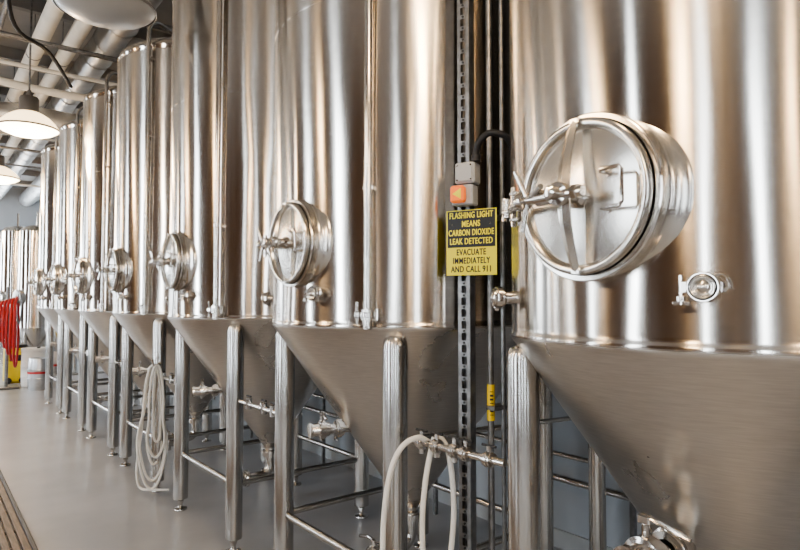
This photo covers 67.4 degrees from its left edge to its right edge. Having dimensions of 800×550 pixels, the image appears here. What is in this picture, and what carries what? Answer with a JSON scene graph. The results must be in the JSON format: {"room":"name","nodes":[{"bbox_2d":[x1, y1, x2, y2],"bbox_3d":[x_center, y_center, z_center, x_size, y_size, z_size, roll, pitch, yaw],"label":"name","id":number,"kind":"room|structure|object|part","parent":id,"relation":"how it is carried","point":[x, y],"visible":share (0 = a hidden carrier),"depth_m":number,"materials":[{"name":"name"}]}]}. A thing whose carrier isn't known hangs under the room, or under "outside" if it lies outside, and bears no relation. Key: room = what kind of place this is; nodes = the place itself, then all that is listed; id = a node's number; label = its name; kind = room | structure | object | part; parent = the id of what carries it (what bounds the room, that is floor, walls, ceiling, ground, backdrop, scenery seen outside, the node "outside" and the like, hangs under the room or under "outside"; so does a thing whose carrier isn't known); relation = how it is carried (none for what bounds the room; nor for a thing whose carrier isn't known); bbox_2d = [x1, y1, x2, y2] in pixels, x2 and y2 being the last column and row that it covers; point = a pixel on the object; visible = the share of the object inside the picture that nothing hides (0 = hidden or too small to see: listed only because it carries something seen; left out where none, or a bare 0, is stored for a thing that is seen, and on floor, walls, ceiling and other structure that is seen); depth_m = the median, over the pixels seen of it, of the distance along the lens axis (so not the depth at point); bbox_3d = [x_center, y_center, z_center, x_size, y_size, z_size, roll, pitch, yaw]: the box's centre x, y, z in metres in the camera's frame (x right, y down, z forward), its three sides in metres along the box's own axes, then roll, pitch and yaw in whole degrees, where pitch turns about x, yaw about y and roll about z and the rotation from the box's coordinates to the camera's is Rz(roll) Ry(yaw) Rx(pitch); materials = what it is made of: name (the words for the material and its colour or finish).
{"room":"brewery","nodes":[
{"label":"brewery","id":0,"kind":"room"},
{"bbox_2d":[0,187,41,346],"bbox_3d":[-14.281,-0.220,16.901,7.982,5.150,0.200,2,-3,-39],"label":"wall","id":1,"kind":"structure","parent":0,"point":[10,205],"depth_m":18.69,"materials":[{"name":"white paint"}]},
{"bbox_2d":[0,0,92,162],"bbox_3d":[-4.959,-2.905,6.917,2.038,0.618,27.200,2,-3,-39],"label":"air duct","id":2,"kind":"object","parent":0,"point":[51,15],"depth_m":7.05,"materials":[{"name":"white metal"}]},
{"bbox_2d":[0,155,19,184],"bbox_3d":[-6.466,-2.282,9.658,0.636,1.635,0.636,2,-3,-39],"label":"pendant lamp","id":3,"kind":"object","parent":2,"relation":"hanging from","point":[7,176],"visible":0.98,"depth_m":9.57,"materials":[{"name":"metal"}]},
{"bbox_3d":[-6.466,-1.602,9.630,0.620,0.275,0.620,2,-3,-39],"label":"lamp shade","id":4,"kind":"part","parent":3,"relation":"part of","materials":[{"name":"white metal"}]},
{"bbox_2d":[0,0,59,138],"bbox_3d":[-4.248,-2.397,6.889,0.636,1.635,0.636,2,-3,-39],"label":"pendant lamp","id":5,"kind":"object","parent":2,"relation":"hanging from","point":[26,121],"visible":1,"depth_m":6.75,"materials":[{"name":"metal"}]},
{"bbox_3d":[-4.248,-1.718,6.860,0.620,0.275,0.620,2,-3,-39],"label":"lamp shade","id":6,"kind":"part","parent":5,"relation":"part of","materials":[{"name":"white metal"}]},
{"bbox_2d":[0,0,171,187],"bbox_3d":[-7.508,-2.477,8.521,7.942,0.474,11.752,2,-3,-39],"label":"conduit runs","id":7,"kind":"object","parent":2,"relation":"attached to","point":[4,82],"visible":0.32,"depth_m":7.27,"materials":[{"name":"metal"}]},
{"bbox_2d":[0,0,171,186],"bbox_3d":[-5.473,-3.172,6.004,7.982,0.160,25.280,2,-3,-39],"label":"joist","id":8,"kind":"object","parent":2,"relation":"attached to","point":[7,53],"visible":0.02,"depth_m":8.33,"materials":[{"name":"grey metal"}]},
{"bbox_2d":[52,0,156,29],"bbox_3d":[-1.968,-2.516,4.041,0.636,1.635,0.636,2,-3,-39],"label":"pendant lamp","id":9,"kind":"object","parent":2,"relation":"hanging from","point":[107,14],"visible":1,"depth_m":3.96,"materials":[{"name":"metal"}]},
{"bbox_2d":[0,0,172,188],"bbox_3d":[-5.723,-3.299,6.322,8.382,0.120,27.600,2,-3,-39],"label":"ceiling","id":10,"kind":"structure","parent":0,"point":[164,11],"depth_m":8.10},
{"bbox_2d":[0,0,162,206],"bbox_3d":[-4.236,-2.570,7.482,2.970,1.000,27.200,2,-3,-39],"label":"air duct","id":11,"kind":"object","parent":10,"relation":"hanging from","point":[109,42],"visible":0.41,"depth_m":8.45,"materials":[{"name":"metal"}]},
{"bbox_2d":[0,361,561,549],"bbox_3d":[-5.723,1.956,6.103,8.382,0.100,27.600,2,-3,-39],"label":"floor","id":12,"kind":"structure","parent":0,"point":[64,484],"depth_m":5.04,"materials":[{"name":"concrete"}]},
{"bbox_2d":[0,230,1,361],"bbox_3d":[-11.072,0.378,16.241,0.865,3.900,0.768,2,-3,-39],"label":"tank","id":13,"kind":"object","parent":12,"relation":"on","point":[0,230],"visible":0.12,"depth_m":16.26,"materials":[{"name":"metal"}]},
{"bbox_2d":[0,287,21,389],"bbox_3d":[-7.345,1.169,11.219,0.459,1.900,0.661,2,-3,-39],"label":"hose","id":14,"kind":"object","parent":12,"relation":"on","point":[10,318],"visible":1,"depth_m":11.13,"materials":[{"name":"red rubber"}]},
{"bbox_2d":[0,213,24,365],"bbox_3d":[-9.947,0.346,15.477,0.865,3.900,0.768,2,-3,-39],"label":"tank","id":15,"kind":"object","parent":12,"relation":"on","point":[9,236],"visible":0.27,"depth_m":15.18,"materials":[{"name":"metal"}]},
{"bbox_2d":[2,343,27,383],"bbox_3d":[-7.737,1.774,12.041,0.400,0.760,0.430,2,-3,-39],"label":"tote","id":16,"kind":"object","parent":12,"relation":"on","point":[14,374],"visible":0.42,"depth_m":11.91,"materials":[{"name":"plastic"}]},
{"bbox_2d":[0,470,37,549],"bbox_3d":[-2.741,1.775,3.233,1.452,0.023,5.660,2,-3,-39],"label":"floor mat","id":17,"kind":"object","parent":12,"relation":"on","point":[25,538],"visible":1,"depth_m":4.33,"materials":[{"name":"brown wood"}]},
{"bbox_2d":[12,212,45,347],"bbox_3d":[-8.877,0.357,14.538,0.865,3.800,0.768,2,-3,-39],"label":"tank","id":18,"kind":"object","parent":12,"relation":"on","point":[32,324],"visible":0.38,"depth_m":14.23,"materials":[{"name":"metal"}]},
{"bbox_2d":[20,347,45,386],"bbox_3d":[-7.067,1.764,11.571,0.430,0.740,0.430,2,-3,-39],"label":"drum","id":19,"kind":"object","parent":12,"relation":"on","point":[28,352],"visible":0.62,"depth_m":11.39,"materials":[{"name":"plastic"}]},
{"bbox_2d":[27,357,45,390],"bbox_3d":[-6.669,1.825,11.119,0.424,0.580,0.424,2,-3,-39],"label":"beer keg","id":20,"kind":"object","parent":12,"relation":"on","point":[36,365],"visible":0.68,"depth_m":10.94,"materials":[{"name":"metal"}]},
{"bbox_2d":[53,351,56,380],"bbox_3d":[-7.114,1.880,12.426,0.424,0.580,0.424,2,-3,-39],"label":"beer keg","id":21,"kind":"object","parent":12,"relation":"on","point":[55,352],"visible":0.19,"depth_m":12.24,"materials":[{"name":"metal"}]},
{"bbox_2d":[44,319,77,372],"bbox_3d":[-7.668,0.417,13.582,0.826,3.600,0.728,2,-3,-39],"label":"tank","id":22,"kind":"object","parent":12,"relation":"on","point":[74,365],"visible":0.12,"depth_m":13.47,"materials":[{"name":"metal"}]},
{"bbox_2d":[26,135,137,413],"bbox_3d":[-4.948,-0.151,9.537,1.678,4.398,1.526,2,-3,-39],"label":"tank","id":23,"kind":"object","parent":12,"relation":"on","point":[50,153],"visible":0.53,"depth_m":8.95,"materials":[{"name":"metal"}]},
{"bbox_2d":[43,106,169,430],"bbox_3d":[-3.999,-0.201,8.353,1.678,4.398,1.526,2,-3,-39],"label":"tank","id":24,"kind":"object","parent":12,"relation":"on","point":[71,133],"visible":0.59,"depth_m":7.75,"materials":[{"name":"metal"}]},
{"bbox_2d":[65,71,211,455],"bbox_3d":[-3.041,-0.251,7.156,1.678,4.398,1.526,2,-3,-39],"label":"tank","id":25,"kind":"object","parent":12,"relation":"on","point":[99,105],"visible":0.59,"depth_m":6.55,"materials":[{"name":"metal"}]},
{"bbox_2d":[115,357,121,366],"bbox_3d":[-2.958,0.911,6.307,0.040,0.086,0.528,2,-3,-39],"label":"drain manifold","id":26,"kind":"object","parent":25,"relation":"attached to","point":[118,362],"visible":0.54,"depth_m":6.23,"materials":[{"name":"metal"}]},
{"bbox_2d":[97,20,264,492],"bbox_3d":[-2.082,-0.301,5.959,1.678,4.398,1.526,2,-3,-39],"label":"tank","id":27,"kind":"object","parent":12,"relation":"on","point":[144,68],"visible":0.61,"depth_m":5.34,"materials":[{"name":"metal"}]},
{"bbox_2d":[162,370,174,384],"bbox_3d":[-1.948,0.858,5.045,0.040,0.086,0.528,2,-3,-39],"label":"drain manifold","id":28,"kind":"object","parent":27,"relation":"attached to","point":[171,378],"visible":0.62,"depth_m":4.97,"materials":[{"name":"metal"}]},
{"bbox_3d":[-2.082,0.745,5.138,0.114,0.062,0.080,2,-3,-39],"label":"hook","id":29,"kind":"object","parent":27,"relation":"attached to","visible":0},
{"bbox_2d":[135,364,168,490],"bbox_3d":[-2.107,1.294,5.122,0.284,1.074,0.151,1,-2,-15],"label":"coil","id":30,"kind":"object","parent":29,"relation":"hanging from","point":[153,370],"visible":0.96,"depth_m":5.10,"materials":[{"name":"white rubber"}]},
{"bbox_2d":[150,0,368,549],"bbox_3d":[-1.072,-0.353,4.697,1.678,4.398,1.526,2,-3,-39],"label":"tank","id":31,"kind":"object","parent":12,"relation":"on","point":[223,78],"visible":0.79,"depth_m":4.05,"materials":[{"name":"metal"}]},
{"bbox_2d":[256,0,553,549],"bbox_3d":[-0.001,-0.409,3.360,1.678,4.398,1.526,2,-3,-39],"label":"tank","id":32,"kind":"object","parent":12,"relation":"on","point":[364,298],"visible":0.88,"depth_m":2.73,"materials":[{"name":"metal"}]},
{"bbox_2d":[238,395,274,416],"bbox_3d":[-0.877,0.802,3.708,0.040,0.086,0.528,2,-3,-39],"label":"drain manifold","id":33,"kind":"object","parent":32,"relation":"attached to","point":[262,407],"visible":0.88,"depth_m":3.64,"materials":[{"name":"metal"}]},
{"bbox_2d":[380,435,456,549],"bbox_3d":[0.079,1.193,2.436,0.315,1.084,0.107,0,-2,6],"label":"hose","id":34,"kind":"object","parent":12,"relation":"on","point":[422,438],"visible":0.83,"depth_m":2.42,"materials":[{"name":"white rubber"}]},
{"bbox_2d":[200,393,636,537],"bbox_3d":[-0.193,1.276,5.240,0.080,1.188,18.700,2,-3,-39],"label":"pipe","id":35,"kind":"object","parent":12,"relation":"on","point":[611,492],"visible":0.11,"depth_m":3.69,"materials":[{"name":"metal"}]},
{"bbox_2d":[457,0,476,549],"bbox_3d":[0.285,-0.523,2.587,0.080,4.560,0.080,-1,-3,31],"label":"strut","id":36,"kind":"object","parent":12,"relation":"on","point":[466,344],"visible":0.77,"depth_m":2.55,"materials":[{"name":"metal"}]},
{"bbox_2d":[450,161,479,206],"bbox_3d":[0.269,-0.379,2.503,0.104,0.176,0.098,-1,-3,29],"label":"beacon","id":37,"kind":"object","parent":36,"relation":"attached to","point":[467,174],"visible":1,"depth_m":2.48,"materials":[{"name":"plastic"}]},
{"bbox_2d":[446,207,496,275],"bbox_3d":[0.303,-0.136,2.515,0.225,0.275,0.036,-1,-3,29],"label":"warning sign","id":38,"kind":"object","parent":36,"relation":"attached to","point":[471,234],"depth_m":2.50,"materials":[{"name":"yellow plastic"}]},
{"bbox_2d":[485,0,506,549],"bbox_3d":[0.405,-0.523,2.570,0.082,4.560,0.060,2,-3,-39],"label":"gas pipe","id":39,"kind":"object","parent":12,"relation":"on","point":[491,407],"visible":0.87,"depth_m":2.53,"materials":[{"name":"metal"}]},
{"bbox_2d":[471,129,510,181],"bbox_3d":[0.428,-0.407,2.500,0.247,0.370,0.147,2,-3,-39],"label":"conduit","id":40,"kind":"object","parent":39,"relation":"attached to","point":[475,157],"visible":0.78,"depth_m":2.45,"materials":[{"name":"rubber"}]},
{"bbox_2d":[588,444,606,549],"bbox_3d":[1.072,-0.462,3.331,0.200,4.500,0.200,2,-3,-39],"label":"support post","id":41,"kind":"object","parent":12,"relation":"on","point":[596,468],"visible":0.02,"depth_m":3.23,"materials":[{"name":"metal"}]},
{"bbox_2d":[490,0,799,549],"bbox_3d":[1.079,-0.466,1.992,1.701,4.398,1.526,2,-3,-39],"label":"tank","id":42,"kind":"object","parent":12,"relation":"on","point":[652,210],"visible":1,"depth_m":1.51,"materials":[{"name":"metal"}]},
{"bbox_2d":[412,416,570,467],"bbox_3d":[0.805,0.703,2.840,1.599,0.108,0.552,2,-3,-39],"label":"pipe","id":43,"kind":"object","parent":42,"relation":"attached to","point":[489,459],"visible":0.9,"depth_m":2.34,"materials":[{"name":"metal"}]},
{"bbox_2d":[170,384,652,547],"bbox_3d":[-2.528,-0.560,8.766,0.200,5.150,27.200,2,-3,-39],"label":"wall","id":44,"kind":"structure","parent":0,"point":[571,503],"depth_m":4.00,"materials":[{"name":"paint"}]},
{"bbox_2d":[55,350,613,549],"bbox_3d":[-2.612,1.950,8.594,0.016,0.120,27.200,2,-3,-39],"label":"baseboard","id":45,"kind":"structure","parent":44,"relation":"attached to","point":[564,540],"depth_m":4.58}
]}

